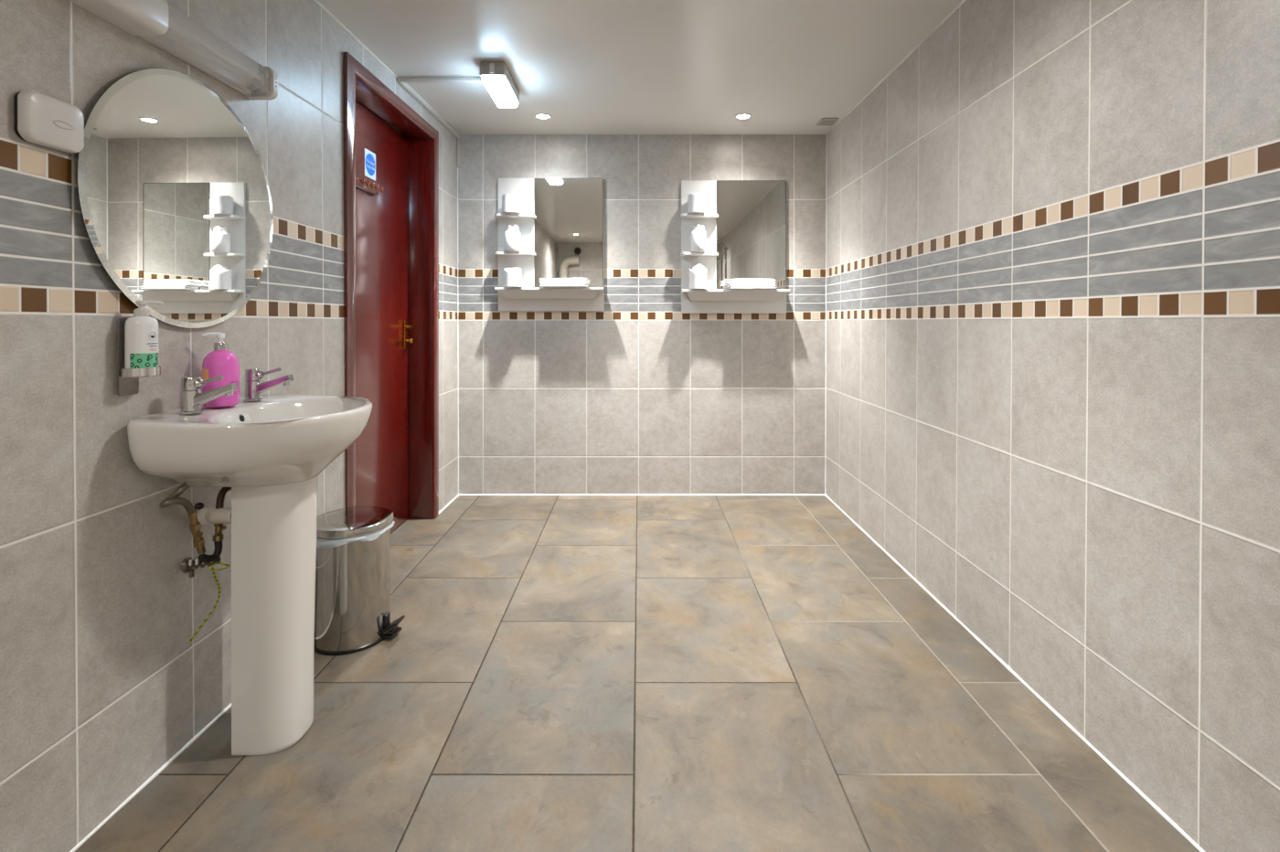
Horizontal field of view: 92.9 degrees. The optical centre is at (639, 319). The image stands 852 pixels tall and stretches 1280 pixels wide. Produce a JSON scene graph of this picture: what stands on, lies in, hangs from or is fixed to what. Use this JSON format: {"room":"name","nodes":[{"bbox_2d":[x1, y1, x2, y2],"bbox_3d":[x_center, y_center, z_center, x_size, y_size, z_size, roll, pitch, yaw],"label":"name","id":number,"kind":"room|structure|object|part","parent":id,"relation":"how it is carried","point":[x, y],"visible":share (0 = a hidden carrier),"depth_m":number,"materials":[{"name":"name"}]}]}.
{"room":"public restroom","nodes":[
{"label":"public restroom","id":0,"kind":"room"},
{"bbox_2d":[0,0,458,851],"bbox_3d":[-1.162,-0.025,1.065,0.030,2.223,5.371,0,0,1],"label":"wall","id":1,"kind":"structure","parent":0,"point":[102,683],"depth_m":1.34,"materials":[{"name":"grey tile"}]},
{"bbox_2d":[14,89,84,153],"bbox_3d":[-1.151,-0.385,1.195,0.029,0.098,0.119,0,0,1],"label":"wall box","id":2,"kind":"object","parent":1,"relation":"attached to","point":[40,119],"visible":1,"depth_m":1.18,"materials":[{"name":"white plastic"}]},
{"bbox_2d":[116,300,164,395],"bbox_3d":[-1.121,0.064,1.367,0.075,0.213,0.073,0,0,1],"label":"soap dispenser","id":3,"kind":"object","parent":1,"relation":"attached to","point":[138,334],"visible":1,"depth_m":1.35,"materials":[{"name":"plastic"}]},
{"bbox_2d":[124,316,158,368],"bbox_3d":[-1.116,0.059,1.367,0.060,0.133,0.060,0,0,0],"label":"bottle","id":4,"kind":"object","parent":3,"relation":"on","point":[141,333],"depth_m":1.34,"materials":[{"name":"white plastic"}]},
{"bbox_2d":[69,703,231,851],"bbox_3d":[-1.170,1.085,0.367,0.013,0.012,3.976,0,0,1],"label":"trim","id":5,"kind":"structure","parent":1,"relation":"attached to","point":[221,713],"depth_m":1.43,"materials":[{"name":"white plastic"}]},
{"bbox_2d":[68,0,277,100],"bbox_3d":[-1.120,-0.698,1.524,0.083,0.092,0.588,0,0,1],"label":"wall light","id":6,"kind":"object","parent":1,"relation":"attached to","point":[156,22],"visible":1,"depth_m":1.49,"materials":[{"name":"white plastic"}]},
{"bbox_2d":[76,67,272,328],"bbox_3d":[-1.149,-0.298,1.568,0.019,0.644,0.644,0,0,1],"label":"round mirror","id":7,"kind":"object","parent":1,"relation":"attached to","point":[175,200],"visible":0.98,"depth_m":1.50,"materials":[{"name":"silvered mirror glass"},{"name":"clear glass"}]},
{"bbox_2d":[159,482,231,643],"bbox_3d":[-1.078,0.610,1.520,0.138,0.437,0.214,0,0,-15],"label":"pipes","id":8,"kind":"object","parent":1,"relation":"attached to","point":[219,516],"visible":0.96,"depth_m":1.54,"materials":[{"name":"metal"}]},
{"bbox_2d":[127,367,373,487],"bbox_3d":[-0.938,0.275,1.586,0.434,0.279,0.534,0,0,1],"label":"basin","id":9,"kind":"object","parent":1,"relation":"attached to","point":[262,440],"visible":1,"depth_m":1.44,"materials":[{"name":"white ceramic"}]},
{"bbox_3d":[-1.036,0.152,1.470,0.063,0.033,0.027,0,0,1],"label":"lever","id":10,"kind":"part","parent":9,"relation":"part of","materials":[{"name":"silver metal"}]},
{"bbox_3d":[-1.025,0.183,1.470,0.104,0.057,0.025,0,0,1],"label":"spout","id":11,"kind":"part","parent":9,"relation":"part of","materials":[{"name":"silver metal"}]},
{"bbox_2d":[201,332,239,407],"bbox_3d":[-1.087,0.130,1.583,0.082,0.191,0.082,0,0,20],"label":"soap bottle","id":12,"kind":"object","parent":9,"relation":"on","point":[222,361],"visible":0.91,"depth_m":1.56,"materials":[{"name":"pink plastic"}]},
{"bbox_3d":[-1.031,0.152,1.700,0.063,0.033,0.027,0,0,1],"label":"lever","id":13,"kind":"part","parent":9,"relation":"part of","materials":[{"name":"silver metal"}]},
{"bbox_3d":[-1.021,0.183,1.700,0.104,0.057,0.025,0,0,1],"label":"spout","id":14,"kind":"part","parent":9,"relation":"part of","materials":[{"name":"silver metal"}]},
{"bbox_2d":[313,0,397,77],"bbox_3d":[-1.186,-1.137,0.620,0.015,0.014,4.481,0,0,1],"label":"trim","id":15,"kind":"structure","parent":1,"relation":"attached to","point":[316,1],"depth_m":2.44,"materials":[{"name":"white"}]},
{"bbox_2d":[343,52,438,532],"bbox_3d":[-1.209,0.025,2.870,0.188,2.122,1.017,0,0,1],"label":"door","id":16,"kind":"structure","parent":1,"relation":"in","point":[391,237],"depth_m":3.04,"materials":[{"name":"red wood"}]},
{"bbox_2d":[355,177,383,195],"bbox_3d":[-1.232,-0.605,2.767,0.054,0.038,0.255,0,0,1],"label":"coat rack","id":17,"kind":"object","parent":16,"relation":"attached to","point":[360,184],"visible":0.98,"depth_m":2.77,"materials":[{"name":"brown wood"}]},
{"bbox_2d":[364,148,375,181],"bbox_3d":[-1.256,-0.722,2.847,0.004,0.126,0.112,0,0,1],"label":"door sign","id":18,"kind":"object","parent":16,"relation":"attached to","point":[369,156],"visible":1,"depth_m":2.84,"materials":[{"name":"blue plastic"}]},
{"bbox_3d":[-1.220,0.041,3.204,0.052,0.022,0.117,0,0,1],"label":"lever","id":19,"kind":"part","parent":16,"relation":"part of","materials":[{"name":"gold metal"}]},
{"bbox_2d":[438,494,458,513],"bbox_3d":[-1.116,1.085,3.565,0.014,0.014,0.370,0,0,1],"label":"trim","id":20,"kind":"structure","parent":1,"relation":"attached to","point":[457,496],"depth_m":3.55,"materials":[{"name":"white plastic"}]},
{"bbox_2d":[457,167,458,494],"bbox_3d":[-1.117,-0.025,3.750,0.016,2.223,0.010,0,0,0],"label":"trim","id":21,"kind":"structure","parent":1,"relation":"attached to","point":[457,167],"depth_m":3.75,"materials":[{"name":"white plastic"}]},
{"bbox_2d":[74,495,1199,851],"bbox_3d":[-0.060,1.086,1.065,2.560,0.001,5.470,0,0,0],"label":"floor","id":22,"kind":"structure","parent":0,"point":[560,673],"depth_m":1.66,"materials":[{"name":"tile"}]},
{"bbox_2d":[231,476,317,755],"bbox_3d":[-0.936,0.750,1.597,0.154,0.671,0.171,0,0,0],"label":"pedestal","id":23,"kind":"object","parent":22,"relation":"on","point":[273,528],"visible":0.93,"depth_m":1.52,"materials":[{"name":"white ceramic"}]},
{"bbox_2d":[314,505,405,655],"bbox_3d":[-0.979,0.881,2.083,0.290,0.410,0.274,0,0,45],"label":"pedal bin","id":24,"kind":"object","parent":22,"relation":"on","point":[352,608],"visible":0.88,"depth_m":1.99,"materials":[{"name":"silver metal"}]},
{"bbox_3d":[-0.985,0.692,2.088,0.264,0.032,0.264,0,0,4],"label":"lid","id":25,"kind":"part","parent":24,"relation":"part of","materials":[{"name":"metal"}]},
{"bbox_3d":[-0.837,1.040,2.078,0.051,0.034,0.058,0,0,4],"label":"foot plate","id":26,"kind":"part","parent":24,"relation":"part of","materials":[{"name":"black plastic"}]},
{"bbox_2d":[317,0,962,134],"bbox_3d":[-0.040,-1.137,1.065,2.600,0.001,5.470,0,0,0],"label":"ceiling","id":27,"kind":"structure","parent":0,"point":[595,67],"depth_m":2.62,"materials":[{"name":"white paint"}]},
{"bbox_2d":[396,76,482,167],"bbox_3d":[-0.922,-1.036,3.303,0.430,0.202,0.892,0,0,0],"label":"cable trunking","id":28,"kind":"object","parent":27,"relation":"attached to","point":[402,81],"visible":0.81,"depth_m":2.95,"materials":[{"name":"white plastic"}]},
{"bbox_2d":[480,61,519,107],"bbox_3d":[-0.650,-1.091,2.858,0.114,0.090,0.362,0,0,-1],"label":"light","id":29,"kind":"object","parent":27,"relation":"attached to","point":[496,76],"visible":1,"depth_m":2.74,"materials":[{"name":"white plastic"}]},
{"bbox_2d":[481,74,517,107],"bbox_3d":[-0.650,-1.061,2.860,0.103,0.028,0.347,0,0,-1],"label":"diffuser","id":30,"kind":"object","parent":29,"relation":"attached to","point":[499,87],"depth_m":2.80,"materials":[{"name":"white plastic"}]},
{"bbox_2d":[534,113,551,119],"bbox_3d":[-0.537,-1.134,3.405,0.091,0.006,0.091,0,0,0],"label":"recessed light","id":31,"kind":"object","parent":27,"relation":"in","point":[544,116],"visible":1,"depth_m":3.40,"materials":[{"name":"white laminate"}]},
{"bbox_2d":[735,113,751,119],"bbox_3d":[0.583,-1.134,3.405,0.091,0.006,0.091,0,0,0],"label":"recessed light","id":32,"kind":"object","parent":27,"relation":"in","point":[741,116],"visible":1,"depth_m":3.40,"materials":[{"name":"white laminate"}]},
{"bbox_2d":[816,117,838,126],"bbox_3d":[1.082,-1.132,3.500,0.094,0.009,0.115,0,0,0],"label":"ceiling vent","id":33,"kind":"object","parent":27,"relation":"in","point":[824,122],"visible":1,"depth_m":3.49,"materials":[{"name":"white plastic"}]},
{"bbox_2d":[458,134,826,494],"bbox_3d":[0.020,-0.025,3.750,2.360,2.223,0.001,0,0,0],"label":"wall","id":34,"kind":"structure","parent":0,"point":[637,395],"depth_m":3.75,"materials":[{"name":"grey tile"}]},
{"bbox_2d":[494,178,604,310],"bbox_3d":[-0.542,-0.457,3.697,0.657,0.814,0.104,0,0,0],"label":"shelf unit","id":35,"kind":"object","parent":34,"relation":"attached to","point":[560,223],"visible":1,"depth_m":3.73,"materials":[{"name":"white laminate"}]},
{"bbox_2d":[501,193,522,213],"bbox_3d":[-0.764,-0.698,3.662,0.109,0.122,0.103,0,0,35],"label":"rolled towel","id":36,"kind":"object","parent":35,"relation":"on","point":[511,203],"visible":0.98,"depth_m":3.62,"materials":[{"name":"white fabric"}]},
{"bbox_2d":[504,224,520,251],"bbox_3d":[-0.762,-0.485,3.668,0.094,0.156,0.098,0,0,-10],"label":"rolled towel","id":37,"kind":"object","parent":35,"relation":"on","point":[512,235],"visible":0.94,"depth_m":3.63,"materials":[{"name":"white fabric"}]},
{"bbox_2d":[504,267,522,287],"bbox_3d":[-0.755,-0.251,3.658,0.100,0.118,0.105,0,0,-35],"label":"rolled towel","id":38,"kind":"object","parent":35,"relation":"on","point":[512,275],"visible":0.94,"depth_m":3.62,"materials":[{"name":"white fabric"}]},
{"bbox_3d":[-0.752,-0.398,3.692,0.238,0.015,0.078,0,0,0],"label":"shelf","id":39,"kind":"part","parent":35,"relation":"part of","materials":[{"name":"white plastic"}]},
{"bbox_3d":[-0.752,-0.627,3.692,0.238,0.015,0.078,0,0,0],"label":"shelf","id":40,"kind":"part","parent":35,"relation":"part of","materials":[{"name":"white plastic"}]},
{"bbox_3d":[-0.539,-0.181,3.688,0.651,0.017,0.086,0,0,0],"label":"shelf","id":41,"kind":"part","parent":35,"relation":"part of","materials":[{"name":"white plastic"}]},
{"bbox_2d":[540,282,586,287],"bbox_3d":[-0.453,-0.204,3.667,0.273,0.027,0.110,0,0,0],"label":"folded towel","id":42,"kind":"object","parent":35,"relation":"on","point":[544,284],"visible":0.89,"depth_m":3.61,"materials":[{"name":"white fabric"}]},
{"bbox_2d":[539,277,588,283],"bbox_3d":[-0.451,-0.232,3.673,0.290,0.027,0.092,0,0,0],"label":"folded towel","id":43,"kind":"object","parent":42,"relation":"on","point":[543,280],"visible":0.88,"depth_m":3.63,"materials":[{"name":"white fabric"}]},
{"bbox_2d":[534,178,603,287],"bbox_3d":[-0.430,-0.527,3.728,0.421,0.674,0.005,0,0,0],"label":"mirror","id":44,"kind":"object","parent":35,"relation":"on","point":[569,212],"depth_m":3.73,"materials":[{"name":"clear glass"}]},
{"bbox_2d":[458,493,824,495],"bbox_3d":[0.018,1.085,3.750,2.261,0.015,0.015,0,0,0],"label":"trim","id":45,"kind":"structure","parent":34,"relation":"attached to","point":[459,494],"depth_m":3.74,"materials":[{"name":"white plastic"}]},
{"bbox_2d":[680,180,789,313],"bbox_3d":[0.579,-0.442,3.697,0.653,0.814,0.104,0,0,0],"label":"shelf unit","id":46,"kind":"object","parent":34,"relation":"attached to","point":[744,221],"visible":1,"depth_m":3.73,"materials":[{"name":"white laminate"}]},
{"bbox_2d":[687,192,706,213],"bbox_3d":[0.348,-0.698,3.665,0.105,0.123,0.110,0,0,-10],"label":"rolled towel","id":47,"kind":"object","parent":46,"relation":"on","point":[697,202],"visible":0.94,"depth_m":3.62,"materials":[{"name":"white fabric"}]},
{"bbox_2d":[691,224,705,252],"bbox_3d":[0.358,-0.484,3.669,0.094,0.160,0.098,0,0,10],"label":"rolled towel","id":48,"kind":"object","parent":46,"relation":"on","point":[698,233],"visible":0.95,"depth_m":3.63,"materials":[{"name":"white fabric"}]},
{"bbox_2d":[689,264,708,289],"bbox_3d":[0.357,-0.255,3.658,0.104,0.152,0.104,0,0,-24],"label":"rolled towel","id":49,"kind":"object","parent":46,"relation":"on","point":[698,274],"visible":1,"depth_m":3.62,"materials":[{"name":"white fabric"}]},
{"bbox_3d":[0.368,-0.395,3.692,0.232,0.015,0.078,0,0,0],"label":"shelf","id":50,"kind":"part","parent":46,"relation":"part of","materials":[{"name":"white plastic"}]},
{"bbox_3d":[0.368,-0.627,3.692,0.232,0.015,0.078,0,0,0],"label":"shelf","id":51,"kind":"part","parent":46,"relation":"part of","materials":[{"name":"white plastic"}]},
{"bbox_3d":[0.582,-0.169,3.688,0.647,0.017,0.086,0,0,0],"label":"shelf","id":52,"kind":"part","parent":46,"relation":"part of","materials":[{"name":"white plastic"}]},
{"bbox_2d":[716,180,786,289],"bbox_3d":[0.688,-0.513,3.728,0.424,0.672,0.005,0,0,0],"label":"mirror","id":53,"kind":"object","parent":46,"relation":"on","point":[752,219],"depth_m":3.73,"materials":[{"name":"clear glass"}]},
{"bbox_2d":[727,284,776,289],"bbox_3d":[0.676,-0.192,3.666,0.273,0.028,0.111,0,0,0],"label":"folded towel","id":54,"kind":"object","parent":46,"relation":"on","point":[745,286],"visible":0.95,"depth_m":3.61,"materials":[{"name":"white fabric"}]},
{"bbox_2d":[722,278,775,285],"bbox_3d":[0.661,-0.223,3.673,0.306,0.036,0.093,0,0,0],"label":"folded towel","id":55,"kind":"object","parent":54,"relation":"on","point":[729,282],"visible":0.89,"depth_m":3.63,"materials":[{"name":"white fabric"}]},
{"bbox_2d":[825,0,1279,851],"bbox_3d":[1.163,-0.025,1.065,0.030,2.223,5.370,0,0,0],"label":"wall","id":56,"kind":"structure","parent":0,"point":[1053,227],"depth_m":1.56,"materials":[{"name":"grey tile"}]},
{"bbox_2d":[824,135,827,494],"bbox_3d":[1.152,-0.025,3.750,0.017,2.223,0.009,0,0,0],"label":"trim","id":57,"kind":"structure","parent":56,"relation":"attached to","point":[826,135],"depth_m":3.75,"materials":[{"name":"white plastic"}]},
{"bbox_2d":[826,0,967,135],"bbox_3d":[1.167,-1.137,1.065,0.014,0.014,5.370,0,0,0],"label":"trim","id":58,"kind":"structure","parent":56,"relation":"attached to","point":[963,1],"depth_m":2.66,"materials":[{"name":"white"}]},
{"bbox_2d":[824,494,1205,851],"bbox_3d":[1.148,1.085,1.065,0.012,0.012,5.370,0,0,0],"label":"trim","id":59,"kind":"structure","parent":56,"relation":"attached to","point":[1004,664],"depth_m":1.66,"materials":[{"name":"white plastic"}]}
]}

